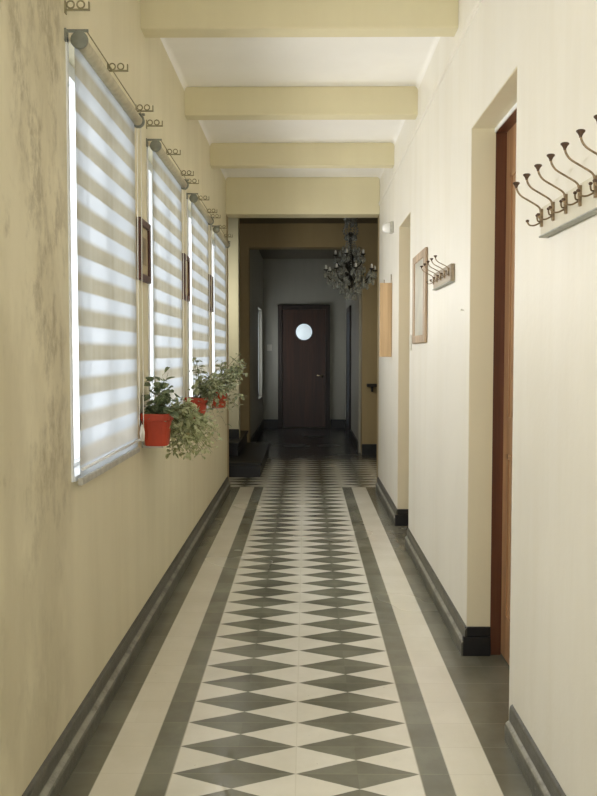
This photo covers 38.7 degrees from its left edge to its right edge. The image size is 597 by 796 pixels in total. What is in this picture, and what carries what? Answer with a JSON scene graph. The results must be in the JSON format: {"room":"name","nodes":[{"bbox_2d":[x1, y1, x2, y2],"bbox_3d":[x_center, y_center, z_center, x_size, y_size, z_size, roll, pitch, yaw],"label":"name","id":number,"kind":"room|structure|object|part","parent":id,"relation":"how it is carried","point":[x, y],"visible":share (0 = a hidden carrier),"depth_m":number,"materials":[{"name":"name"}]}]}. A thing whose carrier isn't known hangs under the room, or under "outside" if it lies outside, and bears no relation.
{"room":"hallway","nodes":[
{"label":"hallway","id":0,"kind":"room"},
{"bbox_2d":[0,0,226,795],"bbox_3d":[-0.883,-0.380,3.563,0.200,3.190,10.340,0,3,1],"label":"wall","id":1,"kind":"structure","parent":0,"point":[79,565],"depth_m":2.77,"materials":[{"name":"paint"}]},
{"bbox_2d":[65,36,79,481],"bbox_3d":[-0.879,-0.493,3.422,0.212,1.520,1.014,0,3,1],"label":"window","id":2,"kind":"structure","parent":1,"relation":"in","point":[70,71],"depth_m":3.27,"materials":[{"name":"white paint"}]},
{"bbox_3d":[-0.875,-0.484,3.422,0.005,1.438,0.890,0,3,1],"label":"pane","id":3,"kind":"part","parent":2,"relation":"part of","materials":[{"name":"white"}]},
{"bbox_2d":[64,0,89,14],"bbox_3d":[-0.747,-1.322,2.872,0.084,0.046,0.021,0,3,1],"label":"curtain bracket","id":4,"kind":"object","parent":1,"relation":"attached to","point":[66,6],"visible":1,"depth_m":2.87,"materials":[{"name":"metal"}]},
{"bbox_3d":[-0.787,-1.320,2.873,0.003,0.043,0.021,0,3,1],"label":"wall plate","id":5,"kind":"part","parent":4,"relation":"part of","materials":[{"name":"paint"}]},
{"bbox_3d":[-0.745,-1.323,2.872,0.081,0.029,0.009,0,3,1],"label":"arm","id":6,"kind":"part","parent":4,"relation":"part of","materials":[{"name":"paint"}]},
{"bbox_2d":[64,28,144,485],"bbox_3d":[-0.746,-0.498,3.431,0.078,1.554,1.061,0,3,1],"label":"roller blind","id":7,"kind":"object","parent":1,"relation":"attached to","point":[106,119],"visible":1,"depth_m":3.30,"materials":[{"name":"fabric"}]},
{"bbox_3d":[-0.754,0.266,3.460,0.018,0.026,1.018,0,3,1],"label":"rail","id":8,"kind":"part","parent":7,"relation":"part of","materials":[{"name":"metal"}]},
{"bbox_3d":[-0.735,-0.560,3.947,0.029,1.390,0.018,1,3,16],"label":"pull cord","id":9,"kind":"part","parent":7,"relation":"part of","materials":[{"name":"white plastic"}]},
{"bbox_2d":[107,63,127,71],"bbox_3d":[-0.742,-1.354,3.491,0.084,0.046,0.021,0,3,1],"label":"curtain bracket","id":10,"kind":"object","parent":1,"relation":"attached to","point":[108,67],"visible":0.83,"depth_m":3.49,"materials":[{"name":"metal"}]},
{"bbox_2d":[22,477,230,795],"bbox_3d":[-0.766,1.146,3.641,0.034,0.135,10.340,0,3,1],"label":"baseboard","id":11,"kind":"structure","parent":1,"relation":"attached to","point":[50,779],"depth_m":3.45,"materials":[{"name":"grey wood"}]},
{"bbox_2d":[136,217,150,283],"bbox_3d":[-0.766,-0.727,4.215,0.022,0.300,0.265,0,3,1],"label":"picture frame","id":12,"kind":"object","parent":1,"relation":"attached to","point":[145,277],"visible":0.87,"depth_m":4.22,"materials":[{"name":"brown wood"}]},
{"bbox_2d":[142,237,146,265],"bbox_3d":[-0.765,-0.727,4.215,0.002,0.132,0.107,0,3,1],"label":"picture","id":13,"kind":"object","parent":12,"relation":"attached to","point":[144,239],"depth_m":4.22},
{"bbox_2d":[136,104,153,111],"bbox_3d":[-0.736,-1.384,4.071,0.084,0.046,0.021,0,3,1],"label":"curtain bracket","id":14,"kind":"object","parent":1,"relation":"attached to","point":[141,110],"visible":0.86,"depth_m":4.07,"materials":[{"name":"metal"}]},
{"bbox_2d":[146,147,154,400],"bbox_3d":[-0.866,-0.568,4.885,0.212,1.520,1.014,0,3,1],"label":"window","id":15,"kind":"structure","parent":1,"relation":"in","point":[149,165],"depth_m":4.84,"materials":[{"name":"white paint"}]},
{"bbox_2d":[146,119,162,128],"bbox_3d":[-0.734,-1.397,4.335,0.084,0.046,0.021,0,3,1],"label":"curtain bracket","id":16,"kind":"object","parent":1,"relation":"attached to","point":[148,125],"visible":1,"depth_m":4.33,"materials":[{"name":"metal"}]},
{"bbox_3d":[-0.732,-1.399,4.335,0.081,0.029,0.009,0,3,1],"label":"arm","id":17,"kind":"part","parent":16,"relation":"part of","materials":[{"name":"paint"}]},
{"bbox_2d":[146,138,188,406],"bbox_3d":[-0.733,-0.574,4.894,0.078,1.554,1.061,0,3,1],"label":"roller blind","id":18,"kind":"object","parent":1,"relation":"attached to","point":[168,182],"visible":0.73,"depth_m":4.85,"materials":[{"name":"fabric"}]},
{"bbox_3d":[-0.722,-0.635,5.410,0.029,1.390,0.018,1,3,16],"label":"pull cord","id":19,"kind":"part","parent":18,"relation":"part of","materials":[{"name":"white plastic"}]},
{"bbox_2d":[166,149,180,154],"bbox_3d":[-0.729,-1.429,4.954,0.084,0.046,0.021,0,3,1],"label":"curtain bracket","id":20,"kind":"object","parent":1,"relation":"attached to","point":[168,149],"visible":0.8,"depth_m":4.95,"materials":[{"name":"metal"}]},
{"bbox_2d":[140,367,222,460],"bbox_3d":[-0.585,0.084,4.445,0.316,0.501,0.720,1,3,15],"label":"hanging planter","id":21,"kind":"object","parent":1,"relation":"attached to","point":[162,423],"visible":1,"depth_m":4.24,"materials":[{"name":"red plastic"}]},
{"bbox_3d":[-0.701,0.154,4.215,0.159,0.160,0.159,0,3,1],"label":"pot","id":22,"kind":"part","parent":21,"relation":"part of","materials":[{"name":"red plastic"}]},
{"bbox_2d":[182,253,189,301],"bbox_3d":[-0.753,-0.803,5.684,0.022,0.300,0.265,0,3,1],"label":"picture frame","id":23,"kind":"object","parent":1,"relation":"attached to","point":[188,258],"visible":0.76,"depth_m":5.67,"materials":[{"name":"brown wood"}]},
{"bbox_2d":[181,170,193,175],"bbox_3d":[-0.724,-1.459,5.534,0.084,0.046,0.021,0,3,1],"label":"curtain bracket","id":24,"kind":"object","parent":1,"relation":"attached to","point":[183,170],"visible":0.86,"depth_m":5.53,"materials":[{"name":"metal"}]},
{"bbox_2d":[187,199,191,396],"bbox_3d":[-0.853,-0.644,6.348,0.212,1.520,1.014,0,3,1],"label":"window","id":25,"kind":"structure","parent":1,"relation":"in","point":[189,304],"depth_m":6.59,"materials":[{"name":"white paint"}]},
{"bbox_3d":[-0.849,-0.635,6.348,0.005,1.438,0.890,0,3,1],"label":"pane","id":26,"kind":"part","parent":25,"relation":"part of","materials":[{"name":"white"}]},
{"bbox_2d":[186,193,213,412],"bbox_3d":[-0.720,-0.649,6.357,0.078,1.554,1.061,0,3,1],"label":"roller blind","id":27,"kind":"object","parent":1,"relation":"attached to","point":[200,219],"visible":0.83,"depth_m":6.32,"materials":[{"name":"fabric"}]},
{"bbox_3d":[-0.709,-0.711,6.873,0.029,1.390,0.018,1,3,16],"label":"pull cord","id":28,"kind":"part","parent":27,"relation":"part of","materials":[{"name":"white plastic"}]},
{"bbox_2d":[208,274,213,311],"bbox_3d":[-0.740,-0.879,7.145,0.022,0.300,0.265,0,3,1],"label":"picture frame","id":29,"kind":"object","parent":1,"relation":"attached to","point":[211,277],"visible":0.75,"depth_m":7.23,"materials":[{"name":"brown wood"}]},
{"bbox_2d":[184,357,238,426],"bbox_3d":[-0.585,-0.033,5.742,0.363,0.484,0.358,0,3,1],"label":"hanging planter","id":30,"kind":"object","parent":1,"relation":"attached to","point":[205,393],"visible":0.93,"depth_m":5.68,"materials":[{"name":"red plastic"}]},
{"bbox_3d":[-0.688,0.076,5.718,0.159,0.160,0.159,0,3,1],"label":"pot","id":31,"kind":"part","parent":30,"relation":"part of","materials":[{"name":"red plastic"}]},
{"bbox_2d":[211,239,214,373],"bbox_3d":[-0.840,-0.720,7.811,0.212,1.520,1.014,0,3,1],"label":"window","id":32,"kind":"structure","parent":1,"relation":"in","point":[212,265],"depth_m":8.23,"materials":[{"name":"white paint"}]},
{"bbox_3d":[-0.836,-0.711,7.811,0.005,1.438,0.890,0,3,1],"label":"pane","id":33,"kind":"part","parent":32,"relation":"part of","materials":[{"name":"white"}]},
{"bbox_2d":[212,225,229,395],"bbox_3d":[-0.707,-0.725,7.820,0.078,1.554,1.061,0,3,1],"label":"roller blind","id":34,"kind":"object","parent":1,"relation":"attached to","point":[220,242],"visible":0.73,"depth_m":7.80,"materials":[{"name":"fabric"}]},
{"bbox_3d":[-0.696,-0.787,8.336,0.029,1.390,0.018,1,3,16],"label":"pull cord","id":35,"kind":"part","parent":34,"relation":"part of","materials":[{"name":"white plastic"}]},
{"bbox_2d":[210,353,247,409],"bbox_3d":[-0.585,-0.138,7.154,0.339,0.480,0.451,0,3,1],"label":"hanging planter","id":36,"kind":"object","parent":1,"relation":"attached to","point":[238,371],"visible":0.64,"depth_m":7.11,"materials":[{"name":"red plastic"}]},
{"bbox_3d":[-0.675,0.001,7.186,0.159,0.160,0.159,0,3,1],"label":"pot","id":37,"kind":"part","parent":36,"relation":"part of","materials":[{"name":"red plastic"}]},
{"bbox_2d":[226,215,228,477],"bbox_3d":[-1.580,-0.650,8.782,1.685,3.190,0.300,0,3,1],"label":"wall","id":38,"kind":"structure","parent":0,"point":[226,215],"depth_m":8.82,"materials":[{"name":"paint"}]},
{"bbox_2d":[228,218,239,437],"bbox_3d":[-1.001,-0.920,10.711,0.508,2.850,0.230,0,3,1],"label":"wall pier","id":39,"kind":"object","parent":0,"point":[233,223],"visible":0.21,"depth_m":10.59,"materials":[{"name":"paint"}]},
{"bbox_2d":[229,429,238,438],"bbox_3d":[-1.000,0.450,10.657,0.512,0.120,0.020,0,3,1],"label":"baseboard","id":40,"kind":"object","parent":39,"relation":"attached to","point":[233,433],"visible":0.36,"depth_m":10.65,"materials":[{"name":"tile"}]},
{"bbox_2d":[250,250,262,438],"bbox_3d":[-0.793,-0.922,14.044,0.205,3.190,4.070,0,3,1],"label":"wall","id":41,"kind":"structure","parent":0,"point":[256,260],"depth_m":13.98,"materials":[{"name":"grey paint"}]},
{"bbox_2d":[258,310,258,395],"bbox_3d":[-0.771,-0.793,15.137,0.060,1.580,1.200,0,3,1],"label":"window","id":42,"kind":"structure","parent":41,"relation":"in","point":[258,310],"depth_m":15.68,"materials":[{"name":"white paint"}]},
{"bbox_2d":[250,419,358,452],"bbox_3d":[0.090,0.591,14.114,1.562,0.160,4.070,0,3,1],"label":"baseboard","id":43,"kind":"structure","parent":41,"relation":"attached to","point":[266,423],"depth_m":15.63,"materials":[{"name":"tile"}]},
{"bbox_2d":[59,428,532,795],"bbox_3d":[0.066,1.073,7.515,5.200,0.120,18.100,0,3,1],"label":"floor","id":44,"kind":"structure","parent":0,"point":[301,648],"depth_m":3.72,"materials":[{"name":"tile"}]},
{"bbox_2d":[229,430,269,476],"bbox_3d":[-1.396,0.676,10.739,1.980,0.340,2.195,0,3,1],"label":"steps","id":45,"kind":"structure","parent":44,"relation":"on","point":[246,459],"depth_m":10.20,"materials":[{"name":"stone"}]},
{"bbox_2d":[160,37,439,258],"bbox_3d":[0.065,-2.212,7.245,5.400,0.150,17.900,0,3,1],"label":"ceiling","id":46,"kind":"structure","parent":0,"point":[207,61],"depth_m":5.47,"materials":[{"name":"white paint"}]},
{"bbox_2d":[140,0,458,37],"bbox_3d":[0.004,-1.917,4.239,1.622,0.190,0.125,0,3,1],"label":"ceiling beam","id":47,"kind":"structure","parent":46,"relation":"attached to","point":[159,18],"depth_m":4.18,"materials":[{"name":"paint"}]},
{"bbox_2d":[185,86,417,119],"bbox_3d":[0.018,-1.995,5.757,1.622,0.190,0.125,0,3,1],"label":"ceiling beam","id":48,"kind":"structure","parent":46,"relation":"attached to","point":[343,102],"depth_m":5.70,"materials":[{"name":"paint"}]},
{"bbox_2d":[210,143,393,167],"bbox_3d":[0.031,-2.074,7.275,1.622,0.190,0.125,0,3,1],"label":"ceiling beam","id":49,"kind":"structure","parent":46,"relation":"attached to","point":[222,155],"depth_m":7.21,"materials":[{"name":"paint"}]},
{"bbox_2d":[324,218,376,300],"bbox_3d":[0.626,-1.743,10.219,0.630,1.155,0.630,1,3,14],"label":"chandelier","id":50,"kind":"object","parent":46,"relation":"hanging from","point":[349,260],"visible":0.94,"depth_m":10.16,"materials":[{"name":"black metal"}]},
{"bbox_3d":[0.626,-1.646,10.223,0.168,0.710,0.168,0,3,1],"label":"central stem","id":51,"kind":"part","parent":50,"relation":"part of","materials":[{"name":"black metal"}]},
{"bbox_2d":[226,177,379,217],"bbox_3d":[0.044,-2.059,8.745,1.562,0.372,0.240,0,3,1],"label":"ceiling beam","id":52,"kind":"structure","parent":0,"point":[246,197],"depth_m":8.63,"materials":[{"name":"paint"}]},
{"bbox_2d":[263,259,345,427],"bbox_3d":[0.108,-1.032,16.168,1.970,3.190,0.200,0,3,1],"label":"wall","id":53,"kind":"structure","parent":0,"point":[285,281],"depth_m":16.03,"materials":[{"name":"grey paint"}]},
{"bbox_2d":[267,344,271,350],"bbox_3d":[-0.548,-0.952,16.068,0.090,0.120,0.017,0,3,1],"label":"light switch","id":54,"kind":"object","parent":53,"relation":"attached to","point":[269,346],"visible":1,"depth_m":16.06,"materials":[{"name":"beige plastic"}]},
{"bbox_2d":[278,305,329,427],"bbox_3d":[0.104,-0.593,16.045,0.985,2.325,0.089,0,3,1],"label":"door","id":55,"kind":"structure","parent":53,"relation":"in","point":[306,328],"depth_m":16.05,"materials":[{"name":"brown wood"}]},
{"bbox_3d":[0.104,-1.244,16.014,0.310,0.310,0.006,0,3,1],"label":"porthole glass","id":56,"kind":"part","parent":55,"relation":"part of","materials":[{"name":"white glass"}]},
{"bbox_2d":[240,223,377,453],"bbox_3d":[0.105,-0.810,11.879,5.000,3.190,0.250,0,3,1],"label":"wall","id":57,"kind":"structure","parent":0,"point":[281,236],"depth_m":11.71,"materials":[{"name":"paint"}]},
{"bbox_2d":[362,444,376,454],"bbox_3d":[1.741,0.716,11.803,1.725,0.150,0.030,0,3,1],"label":"baseboard","id":58,"kind":"structure","parent":57,"relation":"attached to","point":[367,449],"depth_m":11.80,"materials":[{"name":"tile"}]},
{"bbox_2d":[367,384,376,391],"bbox_3d":[1.218,-0.141,11.713,0.550,0.110,0.129,0,3,1],"label":"wall shelf","id":59,"kind":"object","parent":57,"relation":"attached to","point":[368,385],"visible":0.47,"depth_m":11.65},
{"bbox_2d":[345,249,360,452],"bbox_3d":[0.973,-0.921,14.028,0.203,3.190,4.070,0,3,1],"label":"wall","id":60,"kind":"structure","parent":0,"point":[355,305],"depth_m":12.82,"materials":[{"name":"grey paint"}]},
{"bbox_2d":[346,305,350,438],"bbox_3d":[0.860,-0.455,14.589,0.029,2.200,1.100,0,3,1],"label":"door","id":61,"kind":"structure","parent":60,"relation":"in","point":[348,310],"depth_m":14.58,"materials":[{"name":"brown wood"}]},
{"bbox_2d":[377,216,378,476],"bbox_3d":[1.701,-0.651,8.803,1.753,3.190,0.200,0,3,1],"label":"wall","id":62,"kind":"structure","parent":0,"point":[378,216],"depth_m":8.77,"materials":[{"name":"paint"}]},
{"bbox_2d":[378,0,596,795],"bbox_3d":[0.893,-0.379,3.547,0.230,3.190,10.340,0,3,1],"label":"wall","id":63,"kind":"structure","parent":0,"point":[552,44],"depth_m":2.85,"materials":[{"name":"paint"}]},
{"bbox_2d":[379,274,391,356],"bbox_3d":[0.758,-0.716,7.396,0.106,0.715,0.028,0,3,1],"label":"board","id":64,"kind":"object","parent":63,"relation":"attached to","point":[385,311],"visible":1,"depth_m":7.38,"materials":[{"name":"brown wood"}]},
{"bbox_2d":[382,221,393,233],"bbox_3d":[0.763,-1.461,7.288,0.096,0.100,0.100,0,3,1],"label":"wall lamp","id":65,"kind":"object","parent":63,"relation":"attached to","point":[388,227],"visible":1,"depth_m":7.25,"materials":[{"name":"glass"}]},
{"bbox_3d":[0.753,-1.460,7.288,0.075,0.091,0.091,0,3,1],"label":"lamp glass","id":66,"kind":"part","parent":65,"relation":"part of","materials":[{"name":"white glass"}]},
{"bbox_2d":[395,509,407,525],"bbox_3d":[0.853,0.975,6.938,0.130,0.135,0.020,0,3,1],"label":"baseboard","id":67,"kind":"structure","parent":63,"relation":"attached to","point":[401,519],"depth_m":6.93,"materials":[{"name":"tile"}]},
{"bbox_2d":[398,213,409,508],"bbox_3d":[0.861,-0.147,6.519,0.108,2.420,0.750,0,3,1],"label":"trim","id":68,"kind":"structure","parent":63,"relation":"attached to","point":[404,229],"depth_m":6.88,"materials":[{"name":"paint"}]},
{"bbox_2d":[409,335,411,349],"bbox_3d":[0.793,-0.392,6.031,0.014,0.110,0.070,0,3,1],"label":"light switch","id":69,"kind":"object","parent":63,"relation":"attached to","point":[410,338],"visible":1,"depth_m":6.00,"materials":[{"name":"beige plastic"}]},
{"bbox_2d":[412,247,427,343],"bbox_3d":[0.785,-0.648,5.517,0.019,0.584,0.610,0,3,1],"label":"wall mirror","id":70,"kind":"object","parent":63,"relation":"attached to","point":[419,278],"visible":1,"depth_m":5.46,"materials":[{"name":"beige mirror"}]},
{"bbox_2d":[415,258,422,335],"bbox_3d":[0.789,-0.648,5.517,0.010,0.482,0.440,0,3,1],"label":"mirror glass","id":71,"kind":"object","parent":70,"relation":"attached to","point":[418,261],"depth_m":5.52,"materials":[{"name":"mirror"}]},
{"bbox_2d":[379,0,481,205],"bbox_3d":[0.772,-1.703,3.470,0.012,0.043,10.320,0,3,1],"label":"trim","id":72,"kind":"structure","parent":63,"relation":"attached to","point":[475,7],"depth_m":4.70,"materials":[{"name":"paint"}]},
{"bbox_2d":[420,255,454,289],"bbox_3d":[0.737,-0.667,4.553,0.102,0.137,0.579,0,3,1],"label":"coat rack","id":73,"kind":"object","parent":63,"relation":"attached to","point":[445,276],"visible":1,"depth_m":4.43,"materials":[{"name":"brown wood"}]},
{"bbox_2d":[376,477,565,795],"bbox_3d":[0.765,1.147,3.627,0.027,0.135,10.340,0,3,1],"label":"baseboard","id":74,"kind":"structure","parent":63,"relation":"attached to","point":[541,781],"depth_m":3.06,"materials":[{"name":"grey wood"}]},
{"bbox_2d":[462,627,490,655],"bbox_3d":[0.826,1.130,3.948,0.130,0.135,0.020,0,3,1],"label":"baseboard","id":75,"kind":"structure","parent":63,"relation":"attached to","point":[477,642],"depth_m":3.94,"materials":[{"name":"tile"}]},
{"bbox_2d":[467,67,516,626],"bbox_3d":[0.834,0.010,3.485,0.108,2.420,0.835,0,3,1],"label":"door frame","id":76,"kind":"structure","parent":63,"relation":"attached to","point":[483,169],"depth_m":3.89,"materials":[{"name":"paint"}]},
{"bbox_2d":[490,103,516,665],"bbox_3d":[0.929,-0.010,3.484,0.097,2.460,0.935,0,3,1],"label":"door","id":77,"kind":"structure","parent":63,"relation":"in","point":[505,191],"depth_m":3.86,"materials":[{"name":"red wood"}]},
{"bbox_3d":[0.935,0.020,3.485,0.006,2.000,0.635,0,3,1],"label":"panel moulding","id":78,"kind":"part","parent":77,"relation":"part of","materials":[{"name":"orange wood"}]},
{"bbox_2d":[513,115,596,237],"bbox_3d":[0.710,-0.558,2.228,0.114,0.167,0.804,0,3,1],"label":"coat rack","id":79,"kind":"object","parent":63,"relation":"attached to","point":[579,203],"visible":1,"depth_m":2.32,"materials":[{"name":"painted wood"},{"name":"aged brass"},{"name":"dark aged brass"}]},
{"bbox_3d":[0.666,-0.645,2.480,0.021,0.019,0.020,0,3,1],"label":"hook knob","id":80,"kind":"part","parent":79,"relation":"part of","materials":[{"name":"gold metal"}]},
{"bbox_3d":[0.665,-0.639,2.358,0.021,0.019,0.020,0,3,1],"label":"hook knob","id":81,"kind":"part","parent":79,"relation":"part of","materials":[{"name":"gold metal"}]},
{"bbox_3d":[0.664,-0.633,2.236,0.021,0.019,0.020,0,3,1],"label":"hook knob","id":82,"kind":"part","parent":79,"relation":"part of","materials":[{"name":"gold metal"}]},
{"bbox_3d":[0.662,-0.626,2.115,0.021,0.019,0.020,0,3,1],"label":"hook knob","id":83,"kind":"part","parent":79,"relation":"part of","materials":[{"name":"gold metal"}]},
{"bbox_3d":[0.661,-0.620,1.993,0.021,0.019,0.020,0,3,1],"label":"hook knob","id":84,"kind":"part","parent":79,"relation":"part of","materials":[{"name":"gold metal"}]}
]}

